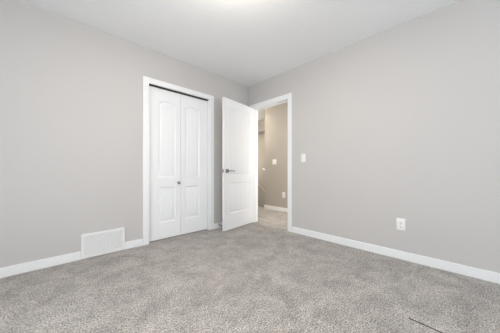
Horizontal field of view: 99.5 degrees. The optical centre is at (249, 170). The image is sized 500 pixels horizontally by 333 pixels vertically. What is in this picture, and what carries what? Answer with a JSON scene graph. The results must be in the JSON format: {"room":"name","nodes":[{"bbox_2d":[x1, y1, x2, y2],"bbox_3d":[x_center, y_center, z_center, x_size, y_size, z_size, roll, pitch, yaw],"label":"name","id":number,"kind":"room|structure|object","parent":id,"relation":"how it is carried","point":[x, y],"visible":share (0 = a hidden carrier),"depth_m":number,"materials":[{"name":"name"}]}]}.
{"room":"empty bedroom","nodes":[
{"label":"empty bedroom","id":0,"kind":"room"},
{"bbox_2d":[0,0,247,267],"bbox_3d":[-1.521,-0.302,2.494,4.020,2.440,0.120,0,0,-44],"label":"wall","id":1,"kind":"structure","parent":0,"point":[71,92],"depth_m":2.12,"materials":[{"name":"beige paint"}]},
{"bbox_2d":[81,227,124,258],"bbox_3d":[-1.599,0.787,2.321,0.399,0.254,0.018,0,0,-44],"label":"air vent","id":2,"kind":"object","parent":1,"relation":"in","point":[93,244],"visible":1,"depth_m":2.31,"materials":[{"name":"white metal"}]},
{"bbox_2d":[0,222,221,277],"bbox_3d":[-1.431,0.875,2.488,3.900,0.086,0.013,0,0,-44],"label":"baseboard","id":3,"kind":"structure","parent":1,"relation":"attached to","point":[7,271],"depth_m":2.01,"materials":[{"name":"white paint"}]},
{"bbox_2d":[149,84,207,241],"bbox_3d":[-0.979,-0.096,2.986,0.867,2.003,0.068,0,0,-44],"label":"door","id":4,"kind":"structure","parent":1,"relation":"in","point":[177,120],"depth_m":2.94,"materials":[{"name":"white paint"}]},
{"bbox_2d":[143,76,213,244],"bbox_3d":[-0.984,-0.125,3.005,1.042,2.086,0.133,0,0,-44],"label":"trim","id":5,"kind":"structure","parent":1,"relation":"attached to","point":[146,80],"depth_m":2.83,"materials":[{"name":"white paint"}]},
{"bbox_2d":[20,0,457,120],"bbox_3d":[0.242,-1.572,2.378,6.390,0.100,7.540,0,0,-44],"label":"ceiling","id":6,"kind":"structure","parent":0,"point":[247,43],"depth_m":2.20,"materials":[{"name":"white paint"}]},
{"bbox_2d":[0,206,499,332],"bbox_3d":[-0.142,0.993,2.006,5.320,0.150,7.540,0,0,-44],"label":"floor","id":7,"kind":"structure","parent":0,"point":[261,276],"depth_m":1.62,"materials":[{"name":"grey carpet"}]},
{"bbox_2d":[258,133,264,206],"bbox_3d":[1.379,1.298,5.709,0.120,5.640,4.100,0,0,-44],"label":"wall","id":8,"kind":"structure","parent":0,"point":[261,137],"depth_m":6.67,"materials":[{"name":"grey paint"}]},
{"bbox_2d":[258,119,264,133],"bbox_3d":[0.424,-1.352,6.429,0.250,0.340,1.735,0,0,-44],"label":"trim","id":9,"kind":"structure","parent":8,"relation":"attached to","point":[261,123],"depth_m":6.36,"materials":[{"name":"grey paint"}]},
{"bbox_2d":[265,102,287,207],"bbox_3d":[1.224,-0.302,4.350,0.115,2.440,2.365,0,0,-44],"label":"wall","id":10,"kind":"structure","parent":0,"point":[276,117],"depth_m":4.90,"materials":[{"name":"grey paint"}]},
{"bbox_2d":[264,205,287,211],"bbox_3d":[0.234,0.875,4.599,1.190,0.086,4.100,0,0,-44],"label":"baseboard","id":11,"kind":"structure","parent":10,"relation":"attached to","point":[265,206],"depth_m":4.88,"materials":[{"name":"white paint"}]},
{"bbox_2d":[248,0,499,272],"bbox_3d":[0.919,-0.302,2.951,0.120,2.440,7.420,0,0,-44],"label":"wall","id":12,"kind":"structure","parent":0,"point":[402,121],"depth_m":2.15,"materials":[{"name":"beige paint"}]},
{"bbox_2d":[222,97,253,231],"bbox_3d":[-0.172,-0.096,3.446,0.148,2.000,0.764,0,0,37],"label":"door","id":13,"kind":"structure","parent":12,"relation":"in","point":[237,118],"depth_m":3.38,"materials":[{"name":"white paint"}]},
{"bbox_2d":[250,93,291,231],"bbox_3d":[0.357,-0.125,3.531,0.146,2.086,0.903,0,0,-44],"label":"trim","id":14,"kind":"structure","parent":12,"relation":"attached to","point":[285,98],"depth_m":3.38,"materials":[{"name":"white paint"}]},
{"bbox_2d":[301,154,305,161],"bbox_3d":[0.761,-0.182,3.020,0.012,0.118,0.072,0,0,-44],"label":"light switch","id":15,"kind":"object","parent":12,"relation":"attached to","point":[303,156],"visible":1,"depth_m":3.02,"materials":[{"name":"white plastic"}]},
{"bbox_2d":[292,227,499,283],"bbox_3d":[1.669,0.875,2.082,0.013,0.086,4.887,0,0,-44],"label":"baseboard","id":16,"kind":"structure","parent":12,"relation":"attached to","point":[486,275],"depth_m":2.12,"materials":[{"name":"white paint"}]},
{"bbox_2d":[396,218,404,230],"bbox_3d":[1.563,0.556,2.194,0.009,0.122,0.076,0,0,-44],"label":"wall outlet","id":17,"kind":"object","parent":12,"relation":"attached to","point":[400,223],"visible":1,"depth_m":2.19,"materials":[{"name":"white plastic"}]}
]}

